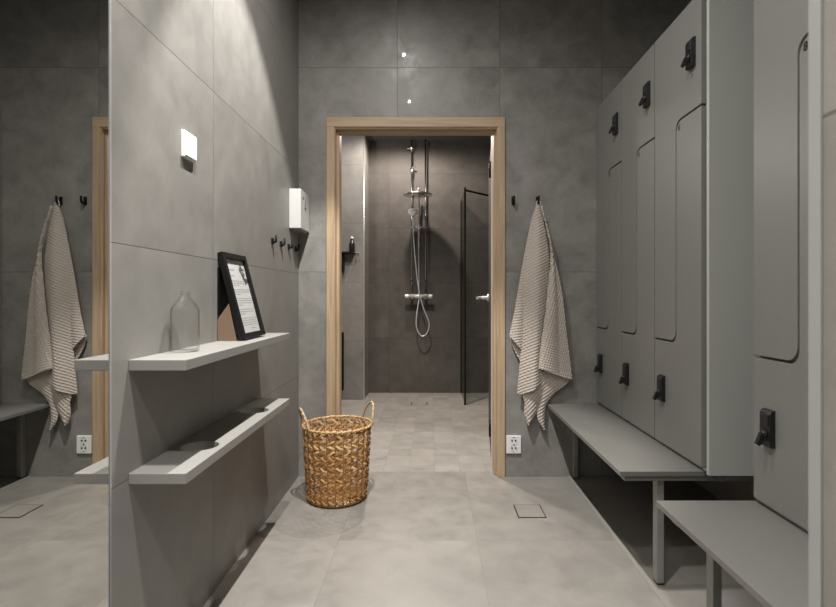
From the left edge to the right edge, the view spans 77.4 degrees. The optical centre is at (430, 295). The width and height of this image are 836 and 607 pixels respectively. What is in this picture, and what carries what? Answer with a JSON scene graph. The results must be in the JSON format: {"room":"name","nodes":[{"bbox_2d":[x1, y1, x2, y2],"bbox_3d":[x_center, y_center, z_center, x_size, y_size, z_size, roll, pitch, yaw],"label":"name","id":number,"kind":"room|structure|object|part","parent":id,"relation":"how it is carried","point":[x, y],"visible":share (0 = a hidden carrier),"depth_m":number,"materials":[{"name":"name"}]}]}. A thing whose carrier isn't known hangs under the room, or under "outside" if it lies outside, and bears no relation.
{"room":"changing room","nodes":[
{"label":"changing room","id":0,"kind":"room"},
{"bbox_2d":[111,0,298,606],"bbox_3d":[-0.807,-0.491,2.163,0.060,3.100,1.794,0,0,0],"label":"wall","id":1,"kind":"structure","parent":0,"point":[225,73],"depth_m":1.73,"materials":[{"name":"tile"}]},
{"bbox_2d":[0,0,108,606],"bbox_3d":[-0.785,-0.142,0.375,0.024,2.397,1.750,0,0,0],"label":"wall mirror","id":2,"kind":"object","parent":1,"relation":"attached to","point":[54,54],"visible":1,"depth_m":1.07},
{"bbox_2d":[109,0,110,606],"bbox_3d":[-0.779,-0.491,1.264,0.005,3.100,0.004,0,0,0],"label":"trim","id":3,"kind":"structure","parent":1,"relation":"attached to","point":[109,0],"depth_m":1.26,"materials":[{"name":"white metal"}]},
{"bbox_2d":[181,129,196,162],"bbox_3d":[-0.770,-0.476,1.662,0.016,0.084,0.084,0,0,0],"label":"wall switch","id":4,"kind":"object","parent":1,"relation":"attached to","point":[188,141],"visible":1,"depth_m":1.65,"materials":[{"name":"white plastic"}]},
{"bbox_2d":[129,398,289,483],"bbox_3d":[-0.703,0.470,1.831,0.148,0.028,0.983,0,0,0],"label":"wall shelf","id":5,"kind":"object","parent":1,"relation":"attached to","point":[182,463],"visible":1,"depth_m":1.62,"materials":[{"name":"grey laminate"}]},
{"bbox_2d":[129,333,289,370],"bbox_3d":[-0.703,0.178,1.831,0.148,0.028,0.983,0,0,0],"label":"wall shelf","id":6,"kind":"object","parent":1,"relation":"attached to","point":[183,359],"visible":0.89,"depth_m":1.51,"materials":[{"name":"grey laminate"}]},
{"bbox_2d":[271,235,276,243],"bbox_3d":[-0.764,-0.275,2.546,0.027,0.044,0.024,0,0,0],"label":"coat hook","id":7,"kind":"object","parent":1,"relation":"attached to","point":[272,239],"visible":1,"depth_m":2.54,"materials":[{"name":"black metal"}]},
{"bbox_2d":[280,238,285,246],"bbox_3d":[-0.764,-0.275,2.692,0.027,0.044,0.024,0,0,0],"label":"coat hook","id":8,"kind":"object","parent":1,"relation":"attached to","point":[282,243],"visible":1,"depth_m":2.69,"materials":[{"name":"black metal"}]},
{"bbox_2d":[289,189,308,233],"bbox_3d":[-0.743,-0.475,2.954,0.067,0.226,0.205,0,0,0],"label":"dispenser","id":9,"kind":"object","parent":1,"relation":"attached to","point":[298,199],"visible":1,"depth_m":2.85,"materials":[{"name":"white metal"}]},
{"bbox_2d":[292,229,305,233],"bbox_3d":[-0.745,-0.367,2.947,0.041,0.009,0.165,0,0,0],"label":"outlet","id":10,"kind":"object","parent":9,"relation":"attached to","point":[301,231],"depth_m":2.93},
{"bbox_2d":[217,251,265,340],"bbox_3d":[-0.728,0.001,2.014,0.104,0.326,0.243,0,0,0],"label":"picture frame","id":11,"kind":"object","parent":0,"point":[238,312],"visible":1,"depth_m":1.96,"materials":[{"name":"black wood"}]},
{"bbox_2d":[342,136,368,399],"bbox_3d":[-1.141,-0.366,5.514,0.919,2.850,0.379,0,0,0],"label":"wall","id":12,"kind":"structure","parent":0,"point":[352,146],"depth_m":5.33,"materials":[{"name":"tile"}]},
{"bbox_2d":[342,332,343,389],"bbox_3d":[-0.894,0.660,5.298,0.022,0.587,0.055,0,0,0],"label":"towel bar","id":13,"kind":"object","parent":12,"relation":"attached to","point":[342,332],"visible":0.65,"depth_m":5.27,"materials":[{"name":"black metal"}]},
{"bbox_2d":[342,252,358,271],"bbox_3d":[-0.819,-0.346,5.275,0.172,0.200,0.100,0,0,0],"label":"corner shelf","id":14,"kind":"object","parent":12,"relation":"attached to","point":[343,253],"visible":0.84,"depth_m":5.25,"materials":[{"name":"black metal"}]},
{"bbox_2d":[349,237,354,251],"bbox_3d":[-0.800,-0.524,5.275,0.056,0.156,0.056,0,0,0],"label":"soap bottle","id":15,"kind":"object","parent":14,"relation":"on","point":[351,244],"visible":0.97,"depth_m":5.25,"materials":[{"name":"black plastic"}]},
{"bbox_2d":[364,136,364,399],"bbox_3d":[-0.684,-0.316,5.328,0.010,2.750,0.010,0,0,0],"label":"trim","id":16,"kind":"structure","parent":12,"relation":"attached to","point":[364,136],"depth_m":5.32,"materials":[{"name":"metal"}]},
{"bbox_2d":[367,136,490,140],"bbox_3d":[-0.250,-1.741,4.480,2.700,0.100,2.640,0,0,0],"label":"ceiling","id":17,"kind":"structure","parent":0,"point":[370,138],"depth_m":5.60,"materials":[{"name":"paint"}]},
{"bbox_2d":[369,141,490,392],"bbox_3d":[0.184,-0.366,5.754,1.831,2.850,0.100,0,0,0],"label":"wall","id":18,"kind":"structure","parent":0,"point":[401,360],"depth_m":5.70,"materials":[{"name":"tile"}]},
{"bbox_2d":[403,139,431,336],"bbox_3d":[-0.135,-0.628,5.444,0.301,2.126,0.519,0,0,0],"label":"shower","id":19,"kind":"object","parent":18,"relation":"attached to","point":[412,194],"visible":1,"depth_m":5.59,"materials":[{"name":"silver metal"}]},
{"bbox_2d":[203,393,763,606],"bbox_3d":[0.000,1.109,2.250,3.200,0.100,7.100,0,0,0],"label":"floor","id":20,"kind":"structure","parent":0,"point":[415,539],"depth_m":2.28,"materials":[{"name":"tile"}]},
{"bbox_2d":[298,401,373,507],"bbox_3d":[-0.493,0.813,2.739,0.380,0.485,0.366,0,0,0],"label":"wicker basket","id":21,"kind":"object","parent":20,"relation":"on","point":[334,495],"visible":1,"depth_m":2.62,"materials":[{"name":"wicker"}]},
{"bbox_3d":[-0.653,0.627,2.661,0.041,0.117,0.169,0,0,-26],"label":"handle","id":22,"kind":"part","parent":21,"relation":"part of","materials":[{"name":"wicker"}]},
{"bbox_3d":[-0.333,0.627,2.817,0.041,0.117,0.169,0,0,-26],"label":"handle","id":23,"kind":"part","parent":21,"relation":"part of","materials":[{"name":"wicker"}]},
{"bbox_2d":[411,401,427,404],"bbox_3d":[-0.115,1.057,5.140,0.162,0.004,0.160,0,0,0],"label":"floor drain","id":24,"kind":"object","parent":20,"relation":"on","point":[412,402],"visible":1,"depth_m":5.14,"materials":[{"name":"tile"}]},
{"bbox_2d":[460,187,488,404],"bbox_3d":[0.625,0.002,5.381,0.605,2.115,0.642,0,0,0],"label":"screen","id":25,"kind":"object","parent":20,"relation":"on","point":[465,190],"visible":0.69,"depth_m":5.06,"materials":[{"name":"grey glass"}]},
{"bbox_2d":[513,505,546,517],"bbox_3d":[0.484,1.057,2.564,0.136,0.003,0.154,0,0,0],"label":"floor drain","id":26,"kind":"object","parent":20,"relation":"on","point":[522,511],"visible":1,"depth_m":2.56,"materials":[{"name":"tile"}]},
{"bbox_2d":[547,404,753,584],"bbox_3d":[1.058,0.843,2.440,0.757,0.427,1.230,0,0,0],"label":"bench","id":27,"kind":"object","parent":20,"relation":"on","point":[634,455],"visible":0.59,"depth_m":2.07,"materials":[{"name":"laminate"}]},
{"bbox_3d":[0.839,0.860,3.035,0.026,0.382,0.038,0,0,0],"label":"leg","id":28,"kind":"part","parent":27,"relation":"part of","materials":[{"name":"grey metal"}]},
{"bbox_2d":[594,81,625,418],"bbox_3d":[1.201,-0.236,2.861,0.543,1.730,0.393,0,0,0],"label":"locker","id":29,"kind":"object","parent":27,"relation":"on","point":[608,368],"visible":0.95,"depth_m":2.82,"materials":[{"name":"grey laminate"}]},
{"bbox_3d":[0.981,-0.461,2.861,0.018,1.280,0.387,0,0,0],"label":"door","id":30,"kind":"part","parent":29,"relation":"part of","materials":[{"name":"grey laminate"}]},
{"bbox_3d":[0.981,-0.034,2.861,0.018,1.302,0.387,0,0,0],"label":"door","id":31,"kind":"part","parent":29,"relation":"part of","materials":[{"name":"grey laminate"}]},
{"bbox_2d":[618,43,659,439],"bbox_3d":[1.201,-0.236,2.465,0.543,1.730,0.394,0,0,0],"label":"locker","id":32,"kind":"object","parent":27,"relation":"on","point":[637,379],"visible":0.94,"depth_m":2.44,"materials":[{"name":"grey laminate"}]},
{"bbox_3d":[0.981,-0.461,2.465,0.018,1.280,0.388,0,0,0],"label":"door","id":33,"kind":"part","parent":32,"relation":"part of","materials":[{"name":"grey laminate"}]},
{"bbox_3d":[0.981,-0.034,2.465,0.018,1.302,0.388,0,0,0],"label":"door","id":34,"kind":"part","parent":32,"relation":"part of","materials":[{"name":"grey laminate"}]},
{"bbox_3d":[0.989,0.625,2.465,0.009,0.009,0.394,0,0,0],"label":"rail","id":35,"kind":"part","parent":32,"relation":"part of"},
{"bbox_3d":[0.839,0.860,1.924,0.026,0.382,0.038,0,0,0],"label":"leg","id":36,"kind":"part","parent":27,"relation":"part of","materials":[{"name":"grey metal"}]},
{"bbox_2d":[652,0,706,470],"bbox_3d":[1.201,-0.236,2.069,0.543,1.730,0.394,0,0,0],"label":"locker","id":37,"kind":"object","parent":27,"relation":"on","point":[680,395],"visible":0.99,"depth_m":2.02,"materials":[{"name":"grey laminate"}]},
{"bbox_3d":[0.981,-0.461,2.069,0.018,1.280,0.388,0,0,0],"label":"door","id":38,"kind":"part","parent":37,"relation":"part of","materials":[{"name":"grey laminate"}]},
{"bbox_3d":[0.989,0.625,2.069,0.009,0.009,0.394,0,0,0],"label":"rail","id":39,"kind":"part","parent":37,"relation":"part of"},
{"bbox_3d":[1.067,0.658,1.905,0.737,0.020,0.040,0,0,0],"label":"cross rail","id":40,"kind":"part","parent":27,"relation":"part of","materials":[{"name":"grey metal"}]},
{"bbox_2d":[702,0,759,475],"bbox_3d":[1.222,-0.606,1.846,0.500,2.470,0.046,0,0,0],"label":"end panel","id":41,"kind":"object","parent":27,"relation":"on","point":[730,23],"visible":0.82,"depth_m":1.82,"materials":[{"name":"laminate"}]},
{"bbox_2d":[656,501,807,606],"bbox_3d":[1.065,0.843,1.028,0.742,0.427,1.157,0,0,0],"label":"bench","id":42,"kind":"object","parent":20,"relation":"on","point":[766,553],"visible":0.89,"depth_m":1.35,"materials":[{"name":"laminate"}]},
{"bbox_3d":[0.839,0.860,1.546,0.026,0.382,0.038,0,0,0],"label":"leg","id":43,"kind":"part","parent":42,"relation":"part of","materials":[{"name":"grey metal"}]},
{"bbox_2d":[754,0,807,531],"bbox_3d":[1.219,-0.236,1.405,0.543,1.730,0.396,0,0,0],"label":"locker","id":44,"kind":"object","parent":42,"relation":"on","point":[780,26],"visible":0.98,"depth_m":1.47,"materials":[{"name":"grey laminate"}]},
{"bbox_3d":[0.999,-0.461,1.405,0.018,1.280,0.390,0,0,0],"label":"door","id":45,"kind":"part","parent":44,"relation":"part of","materials":[{"name":"grey laminate"}]},
{"bbox_3d":[1.006,0.625,1.405,0.009,0.009,0.396,0,0,0],"label":"rail","id":46,"kind":"part","parent":44,"relation":"part of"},
{"bbox_2d":[299,0,686,475],"bbox_3d":[0.000,-0.491,3.110,3.200,3.100,0.100,0,0,0],"label":"wall","id":47,"kind":"structure","parent":0,"point":[546,67],"depth_m":3.06,"materials":[{"name":"tile"}]},
{"bbox_2d":[326,117,504,476],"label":"door frame","id":48,"kind":"structure","parent":47,"relation":"in","point":[336,127],"depth_m":3.05,"materials":[{"name":"brown wood"}]},
{"bbox_3d":[-0.589,0.035,3.053,0.045,2.048,0.014,0,0,0],"label":"casing","id":49,"kind":"part","parent":48,"relation":"part of","materials":[{"name":"brown wood"}]},
{"bbox_3d":[-0.089,-1.018,3.053,1.045,0.057,0.014,0,0,0],"label":"casing","id":50,"kind":"part","parent":48,"relation":"part of","materials":[{"name":"brown wood"}]},
{"bbox_3d":[0.389,0.014,3.937,0.097,0.060,0.171,0,0,6],"label":"handle","id":51,"kind":"part","parent":48,"relation":"part of","materials":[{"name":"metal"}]},
{"bbox_3d":[0.412,0.035,3.053,0.042,2.048,0.014,0,0,0],"label":"casing","id":52,"kind":"part","parent":48,"relation":"part of","materials":[{"name":"brown wood"}]},
{"bbox_2d":[511,196,514,204],"bbox_3d":[0.481,-0.558,3.036,0.018,0.048,0.047,0,0,0],"label":"coat hook","id":53,"kind":"object","parent":47,"relation":"attached to","point":[513,197],"visible":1,"depth_m":3.04,"materials":[{"name":"black metal"}]},
{"bbox_2d":[506,435,520,453],"bbox_3d":[0.484,0.870,3.052,0.087,0.105,0.016,0,0,0],"label":"wall socket","id":54,"kind":"object","parent":47,"relation":"attached to","point":[513,442],"visible":1,"depth_m":3.05,"materials":[{"name":"white plastic"}]},
{"bbox_3d":[0.624,-0.558,3.036,0.018,0.048,0.047,0,0,0],"label":"coat hook","id":55,"kind":"object","parent":47,"relation":"attached to","visible":0},
{"bbox_2d":[509,202,571,429],"bbox_3d":[0.634,0.110,2.999,0.362,1.328,0.083,0,0,0],"label":"bath towel","id":56,"kind":"object","parent":55,"relation":"hanging from","point":[538,333],"visible":1,"depth_m":2.99,"materials":[{"name":"beige fabric"}]},
{"bbox_2d":[567,476,673,606],"bbox_3d":[0.812,1.058,1.745,0.028,0.002,2.630,0,0,0],"label":"trim","id":57,"kind":"structure","parent":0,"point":[642,571],"depth_m":2.16,"materials":[{"name":"grey metal"}]},
{"bbox_2d":[687,0,756,500],"bbox_3d":[1.550,-0.491,0.880,0.100,3.100,4.360,0,0,0],"label":"wall","id":58,"kind":"structure","parent":0,"point":[722,490],"depth_m":2.61,"materials":[{"name":"tile"}]},
{"bbox_2d":[823,0,835,606],"bbox_3d":[0.905,-0.491,-0.439,1.190,3.100,1.722,0,0,0],"label":"wall","id":59,"kind":"structure","parent":0,"point":[829,6],"depth_m":0.41,"materials":[{"name":"tile"}]},
{"bbox_2d":[808,0,822,606],"bbox_3d":[0.315,-0.491,0.419,0.014,3.100,0.014,0,0,0],"label":"trim","id":60,"kind":"structure","parent":59,"relation":"attached to","point":[815,7],"depth_m":0.42,"materials":[{"name":"white metal"}]}
]}

